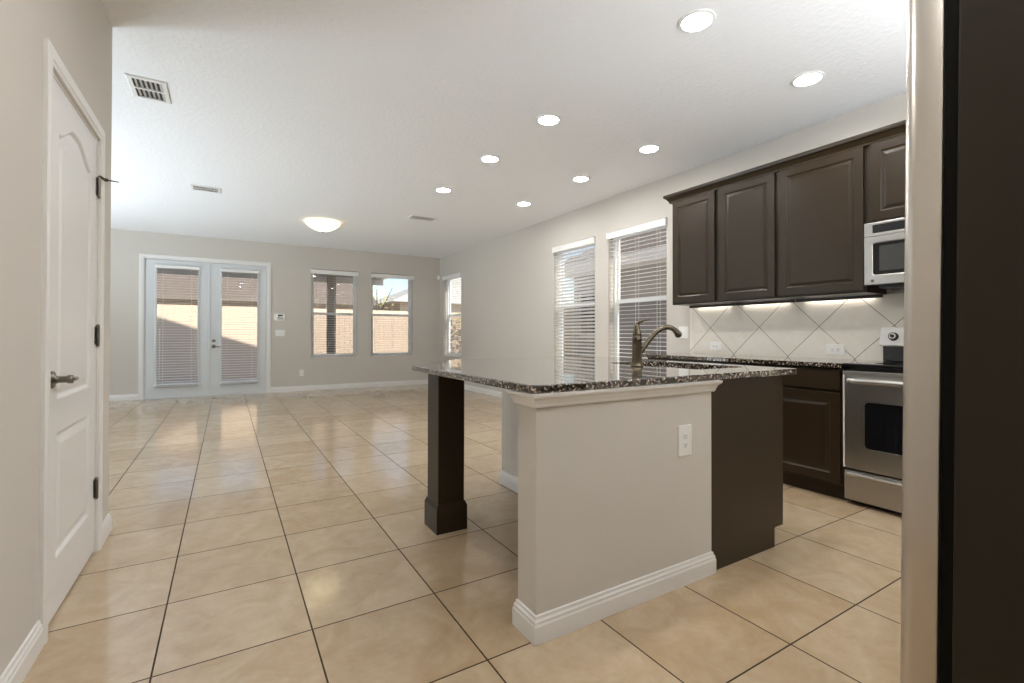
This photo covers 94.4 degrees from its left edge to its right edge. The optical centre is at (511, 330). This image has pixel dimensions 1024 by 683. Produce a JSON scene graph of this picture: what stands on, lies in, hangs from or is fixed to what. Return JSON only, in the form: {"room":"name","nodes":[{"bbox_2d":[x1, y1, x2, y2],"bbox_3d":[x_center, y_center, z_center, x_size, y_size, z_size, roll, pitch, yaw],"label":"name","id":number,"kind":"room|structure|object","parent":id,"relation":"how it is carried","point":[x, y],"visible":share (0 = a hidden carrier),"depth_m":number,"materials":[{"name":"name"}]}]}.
{"room":"kitchen","nodes":[
{"label":"kitchen","id":0,"kind":"room"},
{"bbox_2d":[0,0,111,676],"bbox_3d":[-1.259,-0.310,0.890,0.120,2.829,4.060,0,-1,-31],"label":"wall","id":1,"kind":"structure","parent":0,"point":[79,31],"depth_m":1.55,"materials":[{"name":"grey paint"}]},
{"bbox_2d":[0,620,43,682],"bbox_3d":[-0.906,1.053,0.420,0.015,0.098,2.906,0,-1,-31],"label":"baseboard","id":2,"kind":"structure","parent":1,"relation":"attached to","point":[18,668],"depth_m":1.53,"materials":[{"name":"white paint"}]},
{"bbox_2d":[38,37,104,644],"bbox_3d":[-1.887,0.038,2.065,0.018,2.150,0.913,0,-1,-31],"label":"door frame","id":3,"kind":"structure","parent":1,"relation":"attached to","point":[52,62],"depth_m":1.70,"materials":[{"name":"white paint"}]},
{"bbox_2d":[48,72,118,623],"bbox_3d":[-1.917,0.070,2.060,0.201,2.086,0.808,0,-1,-31],"label":"door","id":4,"kind":"structure","parent":1,"relation":"in","point":[76,182],"depth_m":2.03,"materials":[{"name":"white paint"}]},
{"bbox_2d":[109,229,439,394],"bbox_3d":[-5.289,-0.257,8.624,8.427,2.829,0.150,0,-1,-31],"label":"wall","id":5,"kind":"structure","parent":0,"point":[291,265],"depth_m":9.22,"materials":[{"name":"grey paint"}]},
{"bbox_2d":[109,394,137,400],"bbox_3d":[-7.517,1.094,7.178,2.933,0.098,0.015,0,-1,-31],"label":"baseboard","id":6,"kind":"structure","parent":5,"relation":"attached to","point":[127,396],"depth_m":7.83,"materials":[{"name":"white paint"}]},
{"bbox_2d":[138,253,270,399],"bbox_3d":[-5.408,-0.072,8.454,1.983,2.457,0.018,0,-1,-31],"label":"door frame","id":7,"kind":"structure","parent":5,"relation":"attached to","point":[142,256],"depth_m":8.21,"materials":[{"name":"white paint"}]},
{"bbox_2d":[143,258,266,398],"bbox_3d":[-5.438,-0.036,8.504,1.840,2.385,0.199,0,-1,-31],"label":"door","id":8,"kind":"structure","parent":5,"relation":"in","point":[209,321],"depth_m":8.46,"materials":[{"name":"white wood"}]},
{"bbox_2d":[154,264,199,386],"bbox_3d":[-5.791,-0.087,8.203,0.639,2.079,0.054,0,-1,-31],"label":"door blind","id":9,"kind":"object","parent":8,"relation":"attached to","point":[156,266],"visible":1,"depth_m":8.19,"materials":[{"name":"white plastic"}]},
{"bbox_2d":[219,269,258,383],"bbox_3d":[-4.989,-0.082,8.690,0.624,2.079,0.047,0,-1,-31],"label":"door blind","id":10,"kind":"object","parent":8,"relation":"attached to","point":[222,270],"visible":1,"depth_m":8.67,"materials":[{"name":"white plastic"}]},
{"bbox_2d":[274,314,284,320],"bbox_3d":[-4.433,-0.262,9.037,0.200,0.140,0.026,0,-1,-31],"label":"alarm keypad","id":11,"kind":"object","parent":5,"relation":"attached to","point":[277,317],"visible":1,"depth_m":9.03,"materials":[{"name":"white plastic"}]},
{"bbox_2d":[275,330,284,335],"bbox_3d":[-4.424,0.038,9.049,0.165,0.120,0.009,0,-1,-31],"label":"light switch","id":12,"kind":"object","parent":5,"relation":"attached to","point":[277,332],"visible":1,"depth_m":9.04,"materials":[{"name":"white plastic"}]},
{"bbox_2d":[299,370,303,375],"bbox_3d":[-4.100,0.818,9.239,0.075,0.120,0.008,0,-1,-31],"label":"wall outlet","id":13,"kind":"object","parent":5,"relation":"attached to","point":[301,372],"visible":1,"depth_m":9.24,"materials":[{"name":"white plastic"}]},
{"bbox_2d":[311,273,356,357],"bbox_3d":[-3.611,-0.346,9.626,0.895,1.764,0.166,0,-1,-31],"label":"window","id":14,"kind":"structure","parent":5,"relation":"in","point":[313,313],"depth_m":9.65,"materials":[{"name":"white plastic"}]},
{"bbox_2d":[310,269,358,354],"bbox_3d":[-3.582,-0.364,9.578,0.921,1.697,0.090,0,-1,-31],"label":"window blind","id":15,"kind":"object","parent":14,"relation":"attached to","point":[314,271],"visible":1,"depth_m":9.56,"materials":[{"name":"white plastic"}]},
{"bbox_2d":[270,380,427,392],"bbox_3d":[-3.108,1.122,9.831,3.399,0.098,0.015,0,-1,-31],"label":"baseboard","id":16,"kind":"structure","parent":5,"relation":"attached to","point":[409,382],"depth_m":9.66,"materials":[{"name":"white paint"}]},
{"bbox_2d":[371,277,412,356],"bbox_3d":[-2.602,-0.340,10.233,0.910,1.764,0.166,0,-1,-31],"label":"window","id":17,"kind":"structure","parent":5,"relation":"in","point":[410,284],"depth_m":10.34,"materials":[{"name":"white plastic"}]},
{"bbox_2d":[371,273,413,353],"bbox_3d":[-2.573,-0.357,10.185,0.936,1.697,0.090,0,-1,-31],"label":"window blind","id":18,"kind":"object","parent":17,"relation":"attached to","point":[379,276],"visible":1,"depth_m":10.16,"materials":[{"name":"white plastic"}]},
{"bbox_2d":[22,384,901,682],"bbox_3d":[-2.470,1.187,3.973,8.677,0.120,11.010,0,-1,-31],"label":"floor","id":19,"kind":"structure","parent":0,"point":[274,537],"depth_m":2.12,"materials":[{"name":"tile"}]},
{"bbox_2d":[424,374,466,534],"bbox_3d":[-0.381,0.675,2.729,0.184,0.890,0.189,0,-1,-31],"label":"support post","id":20,"kind":"object","parent":19,"relation":"on","point":[445,506],"visible":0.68,"depth_m":2.66,"materials":[{"name":"brown wood"}]},
{"bbox_2d":[499,380,722,645],"bbox_3d":[0.088,0.676,2.644,1.051,0.890,1.693,0,-1,-31],"label":"wall","id":21,"kind":"structure","parent":19,"relation":"on","point":[611,519],"depth_m":1.87,"materials":[{"name":"grey paint"}]},
{"bbox_2d":[412,356,796,393],"bbox_3d":[0.350,0.217,2.870,1.718,0.030,1.780,0,-1,-31],"label":"countertop","id":22,"kind":"structure","parent":21,"relation":"on","point":[532,375],"depth_m":2.33,"materials":[{"name":"stone"}]},
{"bbox_2d":[631,318,681,366],"bbox_3d":[0.831,0.065,2.711,0.318,0.272,0.068,0,0,-11],"label":"kitchen faucet","id":23,"kind":"object","parent":22,"relation":"on","point":[638,349],"visible":0.99,"depth_m":2.67,"materials":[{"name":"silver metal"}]},
{"bbox_2d":[631,336,642,366],"bbox_3d":[0.708,0.113,2.687,0.068,0.175,0.068,0,-1,-31],"label":"faucet","id":24,"kind":"object","parent":23,"relation":"attached to","point":[637,347],"depth_m":2.66,"materials":[{"name":"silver metal"}]},
{"bbox_2d":[654,366,699,369],"bbox_3d":[0.959,0.328,2.839,0.449,0.189,0.704,0,-1,-31],"label":"sink","id":25,"kind":"object","parent":22,"relation":"in","point":[654,366],"visible":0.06,"depth_m":3.09,"materials":[{"name":"silver metal"}]},
{"bbox_2d":[678,424,691,456],"bbox_3d":[0.768,0.485,2.102,0.088,0.135,0.008,0,-1,-31],"label":"wall outlet","id":26,"kind":"object","parent":21,"relation":"attached to","point":[684,431],"visible":1,"depth_m":2.10,"materials":[{"name":"white plastic"}]},
{"bbox_2d":[648,357,695,361],"bbox_3d":[1.715,0.696,4.523,0.641,0.885,0.549,0,-1,-31],"label":"base cabinet","id":27,"kind":"object","parent":19,"relation":"on","point":[649,358],"visible":0.14,"depth_m":4.34,"materials":[{"name":"brown wood"}]},
{"bbox_2d":[665,366,782,569],"bbox_3d":[0.767,0.680,3.062,0.612,0.890,1.636,0,-1,-31],"label":"base cabinet","id":28,"kind":"object","parent":19,"relation":"on","point":[747,413],"visible":0.33,"depth_m":2.34,"materials":[{"name":"brown wood"}]},
{"bbox_2d":[696,360,755,365],"bbox_3d":[1.999,0.693,4.052,0.641,0.885,0.549,0,-1,-31],"label":"base cabinet","id":29,"kind":"object","parent":19,"relation":"on","point":[699,361],"visible":0.06,"depth_m":3.87,"materials":[{"name":"brown wood"}]},
{"bbox_2d":[756,363,849,499],"bbox_3d":[2.298,0.689,3.555,0.641,0.885,0.608,0,-1,-31],"label":"base cabinet","id":30,"kind":"object","parent":19,"relation":"on","point":[813,396],"visible":0.58,"depth_m":3.29,"materials":[{"name":"brown wood"}]},
{"bbox_2d":[642,353,879,367],"bbox_3d":[1.994,0.235,4.043,0.663,0.030,1.756,0,-1,-31],"label":"countertop","id":31,"kind":"structure","parent":30,"relation":"on","point":[799,361],"depth_m":3.76,"materials":[{"name":"stone"}]},
{"bbox_2d":[843,327,903,514],"bbox_3d":[2.613,0.549,2.940,0.688,1.158,0.759,0,-1,-31],"label":"range","id":32,"kind":"object","parent":19,"relation":"on","point":[872,390],"visible":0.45,"depth_m":2.99,"materials":[{"name":"silver metal"}]},
{"bbox_2d":[843,361,902,369],"bbox_3d":[2.637,0.221,2.957,0.631,0.025,0.759,0,-1,-31],"label":"cooktop","id":33,"kind":"object","parent":32,"relation":"in","point":[872,365],"depth_m":3.04,"materials":[{"name":"black glass"}]},
{"bbox_2d":[852,500,901,514],"bbox_3d":[2.658,1.113,2.963,0.532,0.030,0.717,0,-1,-31],"label":"drawer","id":34,"kind":"object","parent":32,"relation":"in","point":[854,501],"depth_m":3.01,"materials":[{"name":"silver metal"}]},
{"bbox_2d":[900,0,1023,682],"bbox_3d":[1.297,0.216,0.859,0.910,1.792,0.781,0,0,-31],"label":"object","id":35,"kind":"object","parent":19,"relation":"on","point":[962,555],"visible":1,"depth_m":0.83,"materials":[{"name":"brown wood"}]},
{"bbox_2d":[103,0,906,257],"bbox_3d":[-2.465,-1.762,3.996,8.677,0.120,11.010,0,-1,-31],"label":"ceiling","id":36,"kind":"structure","parent":0,"point":[351,114],"depth_m":3.48,"materials":[{"name":"white paint"}]},
{"bbox_2d":[124,73,171,103],"bbox_3d":[-2.558,-1.702,3.345,0.228,0.010,0.350,0,-1,-31],"label":"ceiling vent","id":37,"kind":"object","parent":36,"relation":"in","point":[141,87],"visible":1,"depth_m":3.33,"materials":[{"name":"white metal"}]},
{"bbox_2d":[190,184,220,193],"bbox_3d":[-3.632,-1.686,5.628,0.310,0.010,0.230,0,-1,-31],"label":"ceiling vent","id":38,"kind":"object","parent":36,"relation":"in","point":[192,186],"visible":1,"depth_m":5.62,"materials":[{"name":"white metal"}]},
{"bbox_2d":[306,220,339,232],"bbox_3d":[-2.909,-1.593,7.294,0.492,0.166,0.492,0,-1,-31],"label":"dome light","id":39,"kind":"object","parent":36,"relation":"attached to","point":[323,226],"visible":1,"depth_m":7.16,"materials":[{"name":"white glass"}]},
{"bbox_2d":[408,215,437,220],"bbox_3d":[-1.322,-1.671,7.024,0.400,0.010,0.200,0,-1,-31],"label":"ceiling vent","id":40,"kind":"object","parent":36,"relation":"in","point":[411,216],"visible":1,"depth_m":7.02,"materials":[{"name":"white metal"}]},
{"bbox_2d":[435,187,450,192],"bbox_3d":[-0.820,-1.681,5.657,0.196,0.010,0.196,0,-1,-31],"label":"recessed light","id":41,"kind":"object","parent":36,"relation":"in","point":[439,189],"visible":1,"depth_m":5.63,"materials":[{"name":"white"}]},
{"bbox_2d":[480,155,499,162],"bbox_3d":[-0.217,-1.688,4.655,0.196,0.010,0.196,0,-1,-31],"label":"recessed light","id":42,"kind":"object","parent":36,"relation":"in","point":[486,158],"visible":1,"depth_m":4.64,"materials":[{"name":"white"}]},
{"bbox_2d":[516,201,530,205],"bbox_3d":[0.157,-1.675,6.245,0.196,0.010,0.196,0,-1,-31],"label":"recessed light","id":43,"kind":"object","parent":36,"relation":"in","point":[523,203],"visible":1,"depth_m":6.22,"materials":[{"name":"white"}]},
{"bbox_2d":[536,114,560,125],"bbox_3d":[0.294,-1.694,3.806,0.196,0.010,0.196,0,-1,-31],"label":"recessed light","id":44,"kind":"object","parent":36,"relation":"in","point":[546,119],"visible":1,"depth_m":3.79,"materials":[{"name":"white"}]},
{"bbox_2d":[572,176,589,181],"bbox_3d":[0.760,-1.681,5.242,0.196,0.010,0.196,0,-1,-31],"label":"recessed light","id":45,"kind":"object","parent":36,"relation":"in","point":[576,178],"visible":1,"depth_m":5.23,"materials":[{"name":"white"}]},
{"bbox_2d":[638,144,659,152],"bbox_3d":[1.271,-1.687,4.394,0.196,0.010,0.196,0,-1,-31],"label":"recessed light","id":46,"kind":"object","parent":36,"relation":"in","point":[649,148],"visible":1,"depth_m":4.38,"materials":[{"name":"white"}]},
{"bbox_2d":[678,8,715,32],"bbox_3d":[1.016,-1.702,2.607,0.196,0.010,0.196,0,-1,-31],"label":"recessed light","id":47,"kind":"object","parent":36,"relation":"in","point":[697,20],"visible":1,"depth_m":2.60,"materials":[{"name":"white"}]},
{"bbox_2d":[791,71,824,86],"bbox_3d":[1.992,-1.695,3.195,0.196,0.010,0.196,0,-1,-31],"label":"recessed light","id":48,"kind":"object","parent":36,"relation":"in","point":[809,78],"visible":1,"depth_m":3.18,"materials":[{"name":"white"}]},
{"bbox_2d":[439,92,905,391],"bbox_3d":[1.134,-0.264,6.269,0.150,2.829,10.810,0,-1,-31],"label":"wall","id":49,"kind":"structure","parent":0,"point":[508,294],"depth_m":6.91,"materials":[{"name":"grey paint"}]},
{"bbox_2d":[443,276,460,356],"bbox_3d":[-1.223,-0.338,10.170,0.166,1.763,0.915,0,-1,-31],"label":"window","id":50,"kind":"structure","parent":49,"relation":"in","point":[449,281],"depth_m":10.54,"materials":[{"name":"white plastic"}]},
{"bbox_2d":[442,272,460,354],"bbox_3d":[-1.271,-0.356,10.142,0.090,1.697,0.941,0,-1,-31],"label":"window blind","id":51,"kind":"object","parent":50,"relation":"attached to","point":[455,275],"visible":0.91,"depth_m":10.16,"materials":[{"name":"white plastic"}]},
{"bbox_2d":[464,384,501,397],"bbox_3d":[0.078,1.113,7.848,0.015,0.098,6.700,0,-1,-31],"label":"baseboard","id":52,"kind":"structure","parent":49,"relation":"attached to","point":[467,387],"depth_m":8.85,"materials":[{"name":"white paint"}]},
{"bbox_2d":[559,243,594,355],"bbox_3d":[0.909,-0.362,6.627,0.166,1.763,0.905,0,-1,-31],"label":"window","id":53,"kind":"structure","parent":49,"relation":"in","point":[593,243],"depth_m":7.00,"materials":[{"name":"white plastic"}]},
{"bbox_2d":[552,237,594,355],"bbox_3d":[0.861,-0.379,6.599,0.090,1.697,0.931,0,-1,-31],"label":"window blind","id":54,"kind":"object","parent":53,"relation":"attached to","point":[572,246],"visible":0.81,"depth_m":6.59,"materials":[{"name":"white plastic"}]},
{"bbox_2d":[613,226,666,357],"bbox_3d":[1.512,-0.369,5.625,0.166,1.763,0.925,0,-1,-31],"label":"window","id":55,"kind":"structure","parent":49,"relation":"in","point":[616,295],"depth_m":6.00,"materials":[{"name":"white plastic"}]},
{"bbox_2d":[606,218,666,358],"bbox_3d":[1.464,-0.386,5.596,0.090,1.697,0.951,0,-1,-31],"label":"window blind","id":56,"kind":"object","parent":55,"relation":"attached to","point":[660,222],"visible":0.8,"depth_m":5.59,"materials":[{"name":"white plastic"}]},
{"bbox_2d":[679,326,687,337],"bbox_3d":[1.805,0.014,4.994,0.009,0.125,0.120,0,-1,-31],"label":"light switch","id":57,"kind":"object","parent":49,"relation":"attached to","point":[683,329],"visible":0.88,"depth_m":4.98,"materials":[{"name":"white plastic"}]},
{"bbox_2d":[690,308,692,352],"bbox_3d":[1.859,-0.016,4.903,0.012,0.484,0.040,0,-1,-31],"label":"backsplash","id":58,"kind":"structure","parent":49,"relation":"attached to","point":[691,309],"depth_m":4.90,"materials":[{"name":"tile"}]},
{"bbox_2d":[672,190,734,307],"bbox_3d":[1.861,-0.768,4.602,0.326,1.065,0.512,0,-1,-31],"label":"upper cabinet","id":59,"kind":"object","parent":49,"relation":"attached to","point":[695,219],"visible":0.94,"depth_m":4.50,"materials":[{"name":"brown wood"}]},
{"bbox_2d":[718,173,794,305],"bbox_3d":[2.135,-0.771,4.147,0.326,1.065,0.547,0,-1,-31],"label":"upper cabinet","id":60,"kind":"object","parent":49,"relation":"attached to","point":[747,210],"visible":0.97,"depth_m":4.04,"materials":[{"name":"brown wood"}]},
{"bbox_2d":[693,293,903,360],"bbox_3d":[2.497,-0.023,3.845,0.008,0.484,2.430,0,-1,-31],"label":"backsplash","id":61,"kind":"structure","parent":49,"relation":"attached to","point":[795,329],"depth_m":3.97,"materials":[{"name":"tile"}]},
{"bbox_2d":[710,342,720,349],"bbox_3d":[1.997,0.147,4.658,0.008,0.078,0.125,0,-1,-31],"label":"wall outlet","id":62,"kind":"object","parent":61,"relation":"attached to","point":[713,345],"visible":1,"depth_m":4.65,"materials":[{"name":"white plastic"}]},
{"bbox_2d":[826,344,844,354],"bbox_3d":[2.548,0.146,3.741,0.008,0.082,0.135,0,-1,-31],"label":"wall outlet","id":63,"kind":"object","parent":61,"relation":"attached to","point":[832,349],"visible":1,"depth_m":3.74,"materials":[{"name":"white plastic"}]},
{"bbox_2d":[778,147,885,301],"bbox_3d":[2.436,-0.775,3.647,0.326,1.065,0.619,0,-1,-31],"label":"upper cabinet","id":64,"kind":"object","parent":49,"relation":"attached to","point":[822,203],"visible":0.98,"depth_m":3.53,"materials":[{"name":"brown wood"}]},
{"bbox_2d":[867,134,905,223],"bbox_3d":[2.793,-1.027,3.056,0.326,0.568,0.760,0,-1,-31],"label":"upper cabinet","id":65,"kind":"object","parent":49,"relation":"attached to","point":[886,159],"visible":0.24,"depth_m":3.19,"materials":[{"name":"brown wood"}]},
{"bbox_2d":[663,120,905,203],"bbox_3d":[2.324,-1.323,3.795,0.370,0.078,2.507,0,-1,-31],"label":"crown molding","id":66,"kind":"structure","parent":65,"relation":"attached to","point":[897,129],"depth_m":3.66,"materials":[{"name":"brown wood"}]},
{"bbox_2d":[864,217,904,289],"bbox_3d":[2.762,-0.519,3.035,0.396,0.446,0.757,0,-1,-31],"label":"microwave oven","id":67,"kind":"object","parent":65,"relation":"attached to","point":[884,241],"visible":0.36,"depth_m":3.18,"materials":[{"name":"silver metal"}]},
{"bbox_3d":[-3.833,-0.308,1.640,3.519,2.829,0.120,0,-1,-31],"label":"wall","id":68,"kind":"structure","parent":0,"visible":0},
{"bbox_2d":[102,513,111,545],"bbox_3d":[-3.751,1.057,1.619,3.654,0.098,0.256,0,-1,-31],"label":"baseboard","id":69,"kind":"structure","parent":68,"relation":"attached to","point":[107,523],"depth_m":2.56,"materials":[{"name":"white paint"}]},
{"label":"outside","id":70,"kind":"structure","parent":0,"visible":0},
{"bbox_2d":[156,371,256,385],"bbox_3d":[-4.484,1.411,17.133,38.000,0.130,46.000,0,-1,-31],"label":"ground","id":71,"kind":"structure","parent":70,"point":[241,379],"depth_m":12.22,"materials":[{"name":"grey concrete"}]},
{"bbox_2d":[157,274,375,369],"bbox_3d":[-12.558,-0.726,17.482,13.600,4.120,5.900,0,-1,-31],"label":"house","id":72,"kind":"structure","parent":71,"relation":"on","point":[232,284],"depth_m":16.43,"materials":[{"name":"beige paint"}]},
{"bbox_2d":[156,304,460,381],"bbox_3d":[-8.350,0.313,12.515,16.600,1.980,0.060,0,-1,-31],"label":"fence","id":73,"kind":"object","parent":71,"relation":"on","point":[228,318],"visible":0.27,"depth_m":12.99,"materials":[{"name":"beige"}]},
{"bbox_2d":[373,284,393,310],"bbox_3d":[-4.952,-0.207,17.428,1.212,3.113,1.247,0,0,-8],"label":"tree","id":74,"kind":"object","parent":71,"relation":"on","point":[383,284],"visible":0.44,"depth_m":17.37,"materials":[{"name":"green plant"}]},
{"bbox_2d":[373,278,569,312],"bbox_3d":[-2.261,-0.795,25.489,10.600,4.420,6.800,0,-1,-31],"label":"house","id":75,"kind":"structure","parent":71,"relation":"on","point":[400,296],"depth_m":21.81,"materials":[{"name":"beige paint"}]},
{"bbox_2d":[564,308,572,355],"bbox_3d":[0.842,0.348,14.947,0.060,1.980,5.250,0,-1,-31],"label":"fence","id":76,"kind":"object","parent":71,"relation":"on","point":[567,308],"visible":0.06,"depth_m":13.60,"materials":[{"name":"beige"}]},
{"bbox_2d":[564,228,666,358],"bbox_3d":[7.332,-0.968,7.512,6.700,4.520,14.200,0,-1,-31],"label":"house","id":77,"kind":"structure","parent":71,"relation":"on","point":[628,321],"depth_m":9.85,"materials":[{"name":"grey paint"}]},
{"bbox_3d":[-5.389,1.243,9.960,5.850,0.090,2.260,0,-1,-31],"label":"patio slab","id":78,"kind":"object","parent":71,"relation":"on","visible":0},
{"bbox_2d":[157,268,387,353],"bbox_3d":[-5.477,-0.168,9.830,6.150,2.730,2.109,0,-1,-31],"label":"patio cover","id":79,"kind":"object","parent":78,"relation":"on","point":[330,328],"visible":0.17,"depth_m":11.40,"materials":[{"name":"brown"}]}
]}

